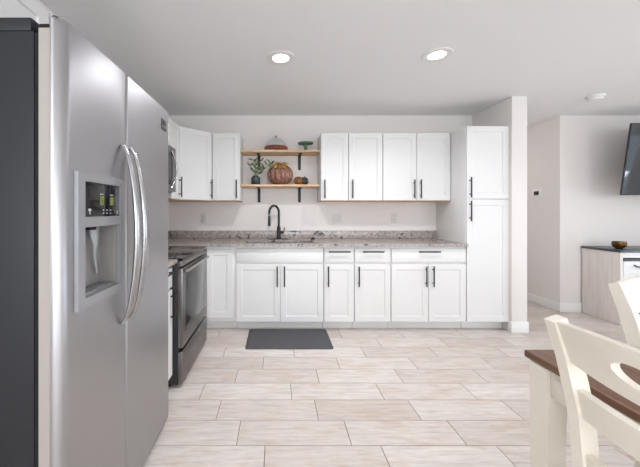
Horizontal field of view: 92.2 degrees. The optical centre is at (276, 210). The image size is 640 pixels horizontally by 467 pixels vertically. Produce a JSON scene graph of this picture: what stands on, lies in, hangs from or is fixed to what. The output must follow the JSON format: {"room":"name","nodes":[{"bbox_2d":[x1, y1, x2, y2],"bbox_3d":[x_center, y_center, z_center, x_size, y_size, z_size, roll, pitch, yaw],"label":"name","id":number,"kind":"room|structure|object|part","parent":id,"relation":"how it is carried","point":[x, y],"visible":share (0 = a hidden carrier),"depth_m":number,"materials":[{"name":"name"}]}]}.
{"room":"kitchen","nodes":[
{"label":"kitchen","id":0,"kind":"room"},
{"bbox_2d":[36,0,168,230],"bbox_3d":[-1.420,0.065,0.175,0.120,2.540,7.590,0,0,0],"label":"wall","id":1,"kind":"structure","parent":0,"point":[38,1],"depth_m":1.83,"materials":[{"name":"white paint"}]},
{"bbox_2d":[0,0,52,23],"bbox_3d":[-1.193,-0.764,1.380,0.328,0.278,0.930,0,0,0],"label":"upper cabinet","id":2,"kind":"object","parent":1,"relation":"attached to","point":[32,9],"visible":0.14,"depth_m":1.25,"materials":[{"name":"white wood"}]},
{"bbox_2d":[168,116,170,145],"bbox_3d":[-1.193,-0.756,2.591,0.328,0.293,0.757,0,0,0],"label":"upper cabinet","id":3,"kind":"object","parent":1,"relation":"attached to","point":[169,118],"visible":0.11,"depth_m":2.92,"materials":[{"name":"white wood"}]},
{"bbox_2d":[168,145,177,191],"bbox_3d":[-1.150,-0.394,2.591,0.390,0.427,0.753,0,0,0],"label":"microwave","id":4,"kind":"object","parent":3,"relation":"attached to","point":[172,164],"visible":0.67,"depth_m":2.86,"materials":[{"name":"grey metal"}]},
{"bbox_3d":[-0.972,-0.390,2.885,0.019,0.363,0.107,0,0,15],"label":"handle","id":5,"kind":"part","parent":4,"relation":"part of","materials":[{"name":"silver metal"}]},
{"bbox_2d":[168,119,181,199],"bbox_3d":[-1.174,-0.510,3.100,0.365,0.786,0.257,0,0,0],"label":"upper cabinet","id":6,"kind":"object","parent":1,"relation":"attached to","point":[175,128],"visible":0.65,"depth_m":3.14,"materials":[{"name":"white wood"}]},
{"bbox_2d":[168,126,215,201],"bbox_3d":[-1.045,-0.510,3.539,0.623,0.786,0.616,0,0,0],"label":"upper cabinet","id":7,"kind":"object","parent":1,"relation":"attached to","point":[195,145],"visible":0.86,"depth_m":3.38,"materials":[{"name":"white wood"}]},
{"bbox_3d":[-1.054,-0.120,3.539,0.605,0.006,0.616,0,0,0],"label":"panel","id":8,"kind":"part","parent":7,"relation":"part of","materials":[{"name":"brown wood"}]},
{"bbox_3d":[-0.900,-0.512,3.377,0.395,0.775,0.020,0,0,-45],"label":"door","id":9,"kind":"part","parent":7,"relation":"part of","materials":[{"name":"white wood"}]},
{"bbox_3d":[-0.749,-0.252,3.487,0.014,0.215,0.037,0,0,-45],"label":"handle","id":10,"kind":"part","parent":7,"relation":"part of","materials":[{"name":"grey metal"}]},
{"bbox_2d":[169,116,471,230],"bbox_3d":[0.551,0.065,3.910,3.822,2.540,0.120,0,0,0],"label":"wall","id":11,"kind":"structure","parent":0,"point":[250,214],"depth_m":3.85,"materials":[{"name":"white paint"}]},
{"bbox_2d":[201,213,206,222],"bbox_3d":[-0.920,0.090,3.845,0.075,0.120,0.010,0,0,0],"label":"power outlet","id":12,"kind":"object","parent":11,"relation":"attached to","point":[203,215],"visible":1,"depth_m":3.84,"materials":[{"name":"white plastic"}]},
{"bbox_2d":[212,133,242,201],"bbox_3d":[-0.589,-0.510,3.665,0.318,0.786,0.364,0,0,0],"label":"upper cabinet","id":13,"kind":"object","parent":11,"relation":"attached to","point":[227,157],"visible":1,"depth_m":3.53,"materials":[{"name":"white wood"}]},
{"bbox_3d":[-0.589,-0.120,3.684,0.316,0.006,0.323,0,0,0],"label":"panel","id":14,"kind":"part","parent":13,"relation":"part of","materials":[{"name":"brown wood"}]},
{"bbox_2d":[241,149,319,169],"bbox_3d":[0.039,-0.619,3.707,0.926,0.205,0.283,0,0,0],"label":"open shelf","id":15,"kind":"object","parent":11,"relation":"attached to","point":[270,152],"visible":0.92,"depth_m":3.68,"materials":[{"name":"brown wood"}]},
{"bbox_2d":[264,136,287,149],"bbox_3d":[-0.012,-0.816,3.680,0.284,0.190,0.284,0,0,0],"label":"cake dome","id":16,"kind":"object","parent":15,"relation":"on","point":[275,143],"visible":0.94,"depth_m":3.58,"materials":[{"name":"clear glass"}]},
{"bbox_2d":[298,141,312,149],"bbox_3d":[0.345,-0.772,3.680,0.188,0.102,0.188,0,0,0],"label":"cake stand","id":17,"kind":"object","parent":15,"relation":"on","point":[305,144],"visible":0.89,"depth_m":3.64,"materials":[{"name":"green ceramic"}]},
{"bbox_3d":[0.345,-0.809,3.680,0.188,0.028,0.188,0,0,0],"label":"plate","id":18,"kind":"part","parent":17,"relation":"part of","materials":[{"name":"green ceramic"}]},
{"bbox_2d":[241,184,319,201],"bbox_3d":[0.039,-0.210,3.707,0.926,0.205,0.284,0,0,0],"label":"open shelf","id":19,"kind":"object","parent":11,"relation":"attached to","point":[258,186],"visible":1,"depth_m":3.58,"materials":[{"name":"brown wood"}]},
{"bbox_2d":[247,158,273,183],"bbox_3d":[-0.193,-0.476,3.629,0.329,0.324,0.130,0,0,0],"label":"potted plant","id":20,"kind":"object","parent":19,"relation":"on","point":[255,179],"visible":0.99,"depth_m":3.61,"materials":[{"name":"green plant"}]},
{"bbox_2d":[267,162,292,183],"bbox_3d":[0.038,-0.448,3.665,0.310,0.270,0.223,0,0,0],"label":"pumpkin","id":21,"kind":"object","parent":19,"relation":"on","point":[279,173],"visible":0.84,"depth_m":3.61,"materials":[{"name":"brown"}]},
{"bbox_2d":[294,177,302,183],"bbox_3d":[0.252,-0.364,3.630,0.102,0.102,0.102,0,0,0],"label":"pumpkin","id":22,"kind":"object","parent":19,"relation":"on","point":[297,180],"visible":0.87,"depth_m":3.59,"materials":[{"name":"orange ceramic"}]},
{"bbox_2d":[301,176,307,183],"bbox_3d":[0.330,-0.371,3.745,0.104,0.115,0.104,0,0,0],"label":"pumpkin","id":23,"kind":"object","parent":19,"relation":"on","point":[305,180],"visible":0.62,"depth_m":3.70,"materials":[{"name":"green ceramic"}]},
{"bbox_2d":[168,231,436,238],"bbox_3d":[0.324,0.296,3.407,3.360,0.098,0.878,0,0,0],"label":"backsplash","id":24,"kind":"structure","parent":11,"relation":"attached to","point":[171,234],"depth_m":3.83,"materials":[{"name":"stone"}]},
{"bbox_2d":[317,133,347,201],"bbox_3d":[0.666,-0.510,3.665,0.317,0.786,0.364,0,0,0],"label":"upper cabinet","id":25,"kind":"object","parent":11,"relation":"attached to","point":[332,158],"visible":1,"depth_m":3.53,"materials":[{"name":"white wood"}]},
{"bbox_3d":[0.548,-0.252,3.501,0.014,0.215,0.037,0,0,0],"label":"handle","id":26,"kind":"part","parent":25,"relation":"part of","materials":[{"name":"grey metal"}]},
{"bbox_3d":[0.666,-0.120,3.684,0.315,0.006,0.323,0,0,0],"label":"panel","id":27,"kind":"part","parent":25,"relation":"part of","materials":[{"name":"brown wood"}]},
{"bbox_2d":[332,213,341,222],"bbox_3d":[0.760,0.090,3.845,0.121,0.120,0.010,0,0,0],"label":"power outlet","id":28,"kind":"object","parent":11,"relation":"attached to","point":[336,217],"visible":1,"depth_m":3.84,"materials":[{"name":"white plastic"}]},
{"bbox_2d":[344,133,382,201],"bbox_3d":[1.024,-0.510,3.665,0.392,0.786,0.364,0,0,0],"label":"upper cabinet","id":29,"kind":"object","parent":11,"relation":"attached to","point":[364,149],"visible":0.9,"depth_m":3.53,"materials":[{"name":"white wood"}]},
{"bbox_3d":[0.868,-0.252,3.501,0.014,0.215,0.037,0,0,0],"label":"handle","id":30,"kind":"part","parent":29,"relation":"part of","materials":[{"name":"grey metal"}]},
{"bbox_3d":[1.024,-0.120,3.684,0.390,0.006,0.323,0,0,0],"label":"panel","id":31,"kind":"part","parent":29,"relation":"part of","materials":[{"name":"brown wood"}]},
{"bbox_2d":[391,213,396,222],"bbox_3d":[1.480,0.090,3.845,0.075,0.120,0.010,0,0,0],"label":"power outlet","id":32,"kind":"object","parent":11,"relation":"attached to","point":[393,215],"visible":1,"depth_m":3.84,"materials":[{"name":"white plastic"}]},
{"bbox_2d":[376,133,449,201],"bbox_3d":[1.613,-0.510,3.665,0.781,0.786,0.364,0,0,0],"label":"upper cabinet","id":33,"kind":"object","parent":11,"relation":"attached to","point":[415,166],"visible":0.89,"depth_m":3.53,"materials":[{"name":"white wood"}]},
{"bbox_3d":[1.418,-0.512,3.530,0.384,0.775,0.020,0,0,0],"label":"door","id":34,"kind":"part","parent":33,"relation":"part of","materials":[{"name":"white wood"}]},
{"bbox_3d":[1.613,-0.120,3.684,0.779,0.006,0.323,0,0,0],"label":"panel","id":35,"kind":"part","parent":33,"relation":"part of","materials":[{"name":"brown wood"}]},
{"bbox_3d":[1.579,-0.252,3.501,0.014,0.215,0.037,0,0,0],"label":"handle","id":36,"kind":"part","parent":33,"relation":"part of","materials":[{"name":"grey metal"}]},
{"bbox_3d":[1.809,-0.512,3.530,0.384,0.775,0.020,0,0,0],"label":"door","id":37,"kind":"part","parent":33,"relation":"part of","materials":[{"name":"white wood"}]},
{"bbox_2d":[39,0,639,126],"bbox_3d":[2.270,-1.255,1.350,7.500,0.100,9.940,0,0,0],"label":"ceiling","id":38,"kind":"structure","parent":0,"point":[192,57],"depth_m":2.32,"materials":[{"name":"white paint"}]},
{"bbox_2d":[267,50,294,64],"bbox_3d":[0.030,-1.201,2.400,0.224,0.008,0.224,0,0,0],"label":"recessed light","id":39,"kind":"object","parent":38,"relation":"in","point":[280,57],"visible":1,"depth_m":2.39,"materials":[{"name":"white plastic"}]},
{"bbox_2d":[421,47,453,61],"bbox_3d":[1.235,-1.201,2.355,0.224,0.008,0.224,0,0,0],"label":"recessed light","id":40,"kind":"object","parent":38,"relation":"in","point":[438,54],"visible":1,"depth_m":2.34,"materials":[{"name":"white plastic"}]},
{"bbox_2d":[585,93,605,101],"bbox_3d":[3.340,-1.182,3.200,0.156,0.046,0.156,0,0,0],"label":"smoke detector","id":41,"kind":"object","parent":38,"relation":"attached to","point":[596,97],"visible":1,"depth_m":3.17,"materials":[{"name":"white plastic"}]},
{"bbox_2d":[141,301,634,466],"bbox_3d":[2.270,1.305,1.350,7.260,0.060,9.700,0,0,0],"label":"floor","id":42,"kind":"structure","parent":0,"point":[381,397],"depth_m":2.04,"materials":[{"name":"beige tile"}]},
{"bbox_2d":[0,15,167,466],"bbox_3d":[-0.956,0.327,1.387,0.778,1.894,0.921,0,0,0],"label":"refrigerator","id":43,"kind":"object","parent":42,"relation":"on","point":[84,147],"visible":1,"depth_m":0.99,"materials":[{"name":"silver metal"}]},
{"bbox_3d":[-0.651,0.321,1.126,0.082,1.828,0.398,0,0,0],"label":"freezer door","id":44,"kind":"part","parent":43,"relation":"part of","materials":[{"name":"silver metal"}]},
{"bbox_3d":[-0.647,0.099,1.125,0.014,0.457,0.285,0,0,0],"label":"dispenser frame","id":45,"kind":"part","parent":43,"relation":"part of","materials":[{"name":"silver metal"}]},
{"bbox_3d":[-0.611,0.097,1.278,0.086,0.757,0.048,0,0,0],"label":"handle","id":46,"kind":"part","parent":43,"relation":"part of","materials":[{"name":"silver metal"}]},
{"bbox_3d":[-0.611,0.097,1.352,0.086,0.757,0.048,0,0,0],"label":"handle","id":47,"kind":"part","parent":43,"relation":"part of","materials":[{"name":"silver metal"}]},
{"bbox_3d":[-0.671,0.321,1.589,0.033,1.828,0.517,0,0,0],"label":"door","id":48,"kind":"part","parent":43,"relation":"part of","materials":[{"name":"silver metal"}]},
{"bbox_2d":[168,267,175,380],"bbox_3d":[-1.032,0.826,2.026,0.638,0.897,0.328,0,0,0],"label":"base cabinet","id":49,"kind":"object","parent":42,"relation":"on","point":[170,273],"visible":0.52,"depth_m":2.15,"materials":[{"name":"white wood"}]},
{"bbox_3d":[-0.760,0.472,2.026,0.020,0.140,0.320,0,0,0],"label":"drawer","id":50,"kind":"part","parent":49,"relation":"part of","materials":[{"name":"white wood"}]},
{"bbox_3d":[-0.760,0.868,2.026,0.020,0.612,0.320,0,0,0],"label":"door","id":51,"kind":"part","parent":49,"relation":"part of","materials":[{"name":"white wood"}]},
{"bbox_2d":[168,259,176,267],"bbox_3d":[-1.036,0.311,2.025,0.641,0.128,0.330,0,0,0],"label":"countertop","id":52,"kind":"structure","parent":49,"relation":"on","point":[171,262],"depth_m":2.11,"materials":[{"name":"stone"}]},
{"bbox_3d":[-0.731,0.675,2.152,0.037,0.215,0.014,0,0,0],"label":"handle","id":53,"kind":"part","parent":49,"relation":"part of","materials":[{"name":"grey metal"}]},
{"bbox_2d":[168,246,208,385],"bbox_3d":[-0.997,0.807,2.580,0.697,0.934,0.772,0,0,0],"label":"range","id":54,"kind":"object","parent":42,"relation":"on","point":[189,331],"visible":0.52,"depth_m":2.36,"materials":[{"name":"grey metal"}]},
{"bbox_2d":[168,246,206,260],"bbox_3d":[-1.014,0.350,2.580,0.663,0.019,0.772,0,0,0],"label":"cooktop","id":55,"kind":"object","parent":54,"relation":"in","point":[181,253],"depth_m":2.57,"materials":[{"name":"black glass"}]},
{"bbox_3d":[-0.698,0.702,2.580,0.036,0.577,0.764,0,0,0],"label":"oven door","id":56,"kind":"part","parent":54,"relation":"part of","materials":[{"name":"silver metal"}]},
{"bbox_3d":[-0.699,1.132,2.580,0.034,0.230,0.764,0,0,0],"label":"drawer","id":57,"kind":"part","parent":54,"relation":"part of","materials":[{"name":"silver metal"}]},
{"bbox_3d":[-0.665,0.437,2.575,0.033,0.024,0.678,0,0,0],"label":"handle","id":58,"kind":"part","parent":54,"relation":"part of","materials":[{"name":"silver metal"}]},
{"bbox_2d":[205,247,236,327],"bbox_3d":[-0.891,0.826,3.408,0.915,0.897,0.877,0,0,0],"label":"base cabinet","id":59,"kind":"object","parent":42,"relation":"on","point":[221,262],"visible":0.2,"depth_m":3.24,"materials":[{"name":"white wood"}]},
{"bbox_3d":[-0.607,0.770,3.240,0.274,0.723,0.020,0,0,0],"label":"door","id":60,"kind":"part","parent":59,"relation":"part of","materials":[{"name":"white wood"}]},
{"bbox_2d":[168,231,467,246],"bbox_3d":[0.325,0.311,3.407,3.361,0.128,0.878,0,0,0],"label":"countertop","id":61,"kind":"structure","parent":59,"relation":"on","point":[175,238],"depth_m":3.69,"materials":[{"name":"stone"}]},
{"bbox_2d":[268,205,284,238],"bbox_3d":[0.019,0.133,3.704,0.256,0.424,0.100,0,0,0],"label":"faucet","id":62,"kind":"object","parent":61,"relation":"on","point":[279,232],"visible":1,"depth_m":3.70,"materials":[{"name":"black"}]},
{"bbox_2d":[248,242,310,242],"bbox_3d":[0.030,0.466,3.482,0.766,0.178,0.381,0,0,0],"label":"sink","id":63,"kind":"object","parent":61,"relation":"in","point":[248,242],"visible":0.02,"depth_m":3.67,"materials":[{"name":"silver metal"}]},
{"bbox_2d":[236,247,322,327],"bbox_3d":[0.030,0.826,3.519,0.929,0.897,0.653,0,0,0],"label":"base cabinet","id":64,"kind":"object","parent":42,"relation":"on","point":[277,287],"visible":0.94,"depth_m":3.24,"materials":[{"name":"white wood"}]},
{"bbox_3d":[-0.199,0.868,3.240,0.463,0.612,0.020,0,0,0],"label":"door","id":65,"kind":"part","parent":64,"relation":"part of","materials":[{"name":"white wood"}]},
{"bbox_3d":[0.265,0.868,3.240,0.454,0.612,0.020,0,0,0],"label":"door","id":66,"kind":"part","parent":64,"relation":"part of","materials":[{"name":"white wood"}]},
{"bbox_2d":[245,329,332,348],"bbox_3d":[0.115,1.266,3.045,0.820,0.016,0.470,0,0,0],"label":"mat","id":67,"kind":"object","parent":42,"relation":"on","point":[257,338],"visible":1,"depth_m":2.99,"materials":[{"name":"grey rubber"}]},
{"bbox_2d":[322,247,353,327],"bbox_3d":[0.658,0.826,3.519,0.320,0.897,0.653,0,0,0],"label":"base cabinet","id":68,"kind":"object","parent":42,"relation":"on","point":[338,262],"visible":0.88,"depth_m":3.23,"materials":[{"name":"white wood"}]},
{"bbox_3d":[0.658,0.472,3.240,0.312,0.140,0.020,0,0,0],"label":"drawer","id":69,"kind":"part","parent":68,"relation":"part of","materials":[{"name":"white wood"}]},
{"bbox_3d":[0.658,0.868,3.240,0.314,0.612,0.020,0,0,0],"label":"door","id":70,"kind":"part","parent":68,"relation":"part of","materials":[{"name":"white wood"}]},
{"bbox_3d":[0.658,0.430,3.211,0.225,0.014,0.037,0,0,0],"label":"handle","id":71,"kind":"part","parent":68,"relation":"part of","materials":[{"name":"grey metal"}]},
{"bbox_2d":[352,247,390,327],"bbox_3d":[1.014,0.826,3.519,0.385,0.897,0.653,0,0,0],"label":"base cabinet","id":72,"kind":"object","parent":42,"relation":"on","point":[372,266],"visible":0.8,"depth_m":3.24,"materials":[{"name":"white wood"}]},
{"bbox_3d":[1.014,0.472,3.240,0.377,0.140,0.020,0,0,0],"label":"drawer","id":73,"kind":"part","parent":72,"relation":"part of","materials":[{"name":"white wood"}]},
{"bbox_3d":[1.014,0.868,3.240,0.379,0.612,0.020,0,0,0],"label":"door","id":74,"kind":"part","parent":72,"relation":"part of","materials":[{"name":"white wood"}]},
{"bbox_3d":[1.014,0.430,3.211,0.225,0.014,0.037,0,0,0],"label":"handle","id":75,"kind":"part","parent":72,"relation":"part of","materials":[{"name":"grey metal"}]},
{"bbox_2d":[388,247,465,327],"bbox_3d":[1.607,0.826,3.519,0.795,0.897,0.653,0,0,0],"label":"base cabinet","id":76,"kind":"object","parent":42,"relation":"on","point":[428,284],"visible":0.88,"depth_m":3.24,"materials":[{"name":"white wood"}]},
{"bbox_3d":[1.408,0.868,3.240,0.391,0.612,0.020,0,0,0],"label":"door","id":77,"kind":"part","parent":76,"relation":"part of","materials":[{"name":"white wood"}]},
{"bbox_3d":[1.573,0.690,3.211,0.014,0.215,0.037,0,0,0],"label":"handle","id":78,"kind":"part","parent":76,"relation":"part of","materials":[{"name":"grey metal"}]},
{"bbox_3d":[1.607,0.472,3.240,0.787,0.140,0.020,0,0,0],"label":"drawer","id":79,"kind":"part","parent":76,"relation":"part of","materials":[{"name":"white wood"}]},
{"bbox_3d":[1.607,0.430,3.211,0.225,0.014,0.037,0,0,0],"label":"handle","id":80,"kind":"part","parent":76,"relation":"part of","materials":[{"name":"grey metal"}]},
{"bbox_3d":[1.649,0.690,3.211,0.014,0.215,0.037,0,0,0],"label":"handle","id":81,"kind":"part","parent":76,"relation":"part of","materials":[{"name":"grey metal"}]},
{"bbox_3d":[1.805,0.868,3.240,0.391,0.612,0.020,0,0,0],"label":"door","id":82,"kind":"part","parent":76,"relation":"part of","materials":[{"name":"white wood"}]},
{"bbox_2d":[436,126,508,327],"bbox_3d":[2.233,0.185,3.519,0.451,2.177,0.653,0,0,0],"label":"pantry cabinet","id":83,"kind":"object","parent":42,"relation":"on","point":[476,214],"visible":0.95,"depth_m":3.24,"materials":[{"name":"white wood"}]},
{"bbox_3d":[2.234,0.526,3.240,0.444,1.296,0.020,0,0,0],"label":"door","id":84,"kind":"part","parent":83,"relation":"part of","materials":[{"name":"white wood"}]},
{"bbox_3d":[2.234,-0.514,3.240,0.444,0.769,0.020,0,0,0],"label":"door","id":85,"kind":"part","parent":83,"relation":"part of","materials":[{"name":"white wood"}]},
{"bbox_2d":[524,350,639,466],"bbox_3d":[1.512,0.890,0.285,1.215,0.767,1.670,0,0,0],"label":"dining table","id":86,"kind":"object","parent":42,"relation":"on","point":[548,407],"visible":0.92,"depth_m":1.03,"materials":[{"name":"beige paint"}]},
{"bbox_3d":[0.945,0.904,1.065,0.072,0.740,0.072,0,0,0],"label":"leg","id":87,"kind":"part","parent":86,"relation":"part of","materials":[{"name":"beige paint"}]},
{"bbox_2d":[544,314,639,466],"bbox_3d":[0.969,0.777,0.615,0.516,0.997,0.431,0,0,0],"label":"dining chair","id":88,"kind":"object","parent":42,"relation":"on","point":[578,351],"visible":1,"depth_m":0.75,"materials":[{"name":"beige paint"}]},
{"bbox_3d":[0.791,0.779,0.815,0.128,0.995,0.031,0,0,0],"label":"post","id":89,"kind":"part","parent":88,"relation":"part of","materials":[{"name":"beige paint"}]},
{"bbox_3d":[0.750,0.342,0.615,0.079,0.126,0.371,0,0,0],"label":"rail","id":90,"kind":"part","parent":88,"relation":"part of","materials":[{"name":"beige paint"}]},
{"bbox_2d":[581,246,639,324],"bbox_3d":[4.489,0.856,3.598,1.346,0.837,0.462,0,0,0],"label":"sideboard","id":91,"kind":"object","parent":42,"relation":"on","point":[601,265],"visible":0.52,"depth_m":3.58,"materials":[{"name":"brown wood"}]},
{"bbox_3d":[3.843,0.869,3.612,0.030,0.811,0.425,0,0,0],"label":"panel","id":92,"kind":"part","parent":91,"relation":"part of","materials":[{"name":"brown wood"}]},
{"bbox_2d":[611,241,627,248],"bbox_3d":[3.960,0.395,3.530,0.128,0.084,0.128,0,0,0],"label":"bowl","id":93,"kind":"object","parent":91,"relation":"on","point":[616,244],"visible":1,"depth_m":3.50,"materials":[{"name":"brown wood"}]},
{"bbox_3d":[4.173,0.680,3.410,0.619,0.240,0.021,0,0,0],"label":"drawer","id":94,"kind":"part","parent":91,"relation":"part of","materials":[{"name":"white wood"}]},
{"bbox_2d":[608,276,639,466],"bbox_3d":[1.606,0.777,1.054,0.431,0.997,0.516,0,0,-15],"label":"dining chair","id":95,"kind":"object","parent":42,"relation":"on","point":[625,292],"visible":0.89,"depth_m":1.19,"materials":[{"name":"beige paint"}]},
{"bbox_3d":[1.549,0.342,1.265,0.371,0.126,0.079,0,0,-15],"label":"rail","id":96,"kind":"part","parent":95,"relation":"part of","materials":[{"name":"beige paint"}]},
{"bbox_2d":[472,96,526,329],"bbox_3d":[2.543,0.065,4.699,0.162,2.540,3.003,0,0,0],"label":"wall partition","id":97,"kind":"structure","parent":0,"point":[511,112],"depth_m":3.20,"materials":[{"name":"white paint"}]},
{"bbox_2d":[508,321,528,332],"bbox_3d":[2.541,1.217,4.691,0.181,0.114,3.017,0,0,0],"label":"baseboard","id":98,"kind":"structure","parent":97,"relation":"attached to","point":[513,327],"depth_m":3.18,"materials":[{"name":"white wood"}]},
{"bbox_2d":[527,116,639,302],"bbox_3d":[4.737,0.065,5.025,2.327,2.540,2.350,0,0,0],"label":"wall","id":99,"kind":"structure","parent":0,"point":[577,162],"depth_m":3.85,"materials":[{"name":"white paint"}]},
{"bbox_2d":[532,188,541,197],"bbox_3d":[3.567,-0.245,4.190,0.012,0.120,0.150,0,0,0],"label":"thermostat","id":100,"kind":"object","parent":99,"relation":"attached to","point":[536,193],"visible":1,"depth_m":4.18,"materials":[{"name":"white plastic"}]},
{"bbox_2d":[527,292,558,311],"bbox_3d":[3.567,1.217,5.025,0.013,0.114,2.350,0,0,0],"label":"baseboard","id":101,"kind":"structure","parent":99,"relation":"attached to","point":[553,305],"depth_m":4.07,"materials":[{"name":"white wood"}]},
{"bbox_2d":[559,303,581,311],"bbox_3d":[4.730,1.217,3.844,2.340,0.114,0.013,0,0,0],"label":"baseboard","id":102,"kind":"structure","parent":99,"relation":"attached to","point":[563,307],"depth_m":3.84,"materials":[{"name":"white wood"}]},
{"bbox_2d":[620,123,639,194],"bbox_3d":[4.635,-0.577,3.610,1.440,0.795,0.477,0,0,0],"label":"television","id":103,"kind":"object","parent":99,"relation":"attached to","point":[630,184],"visible":1,"depth_m":3.43,"materials":[{"name":"black plastic"}]}
]}

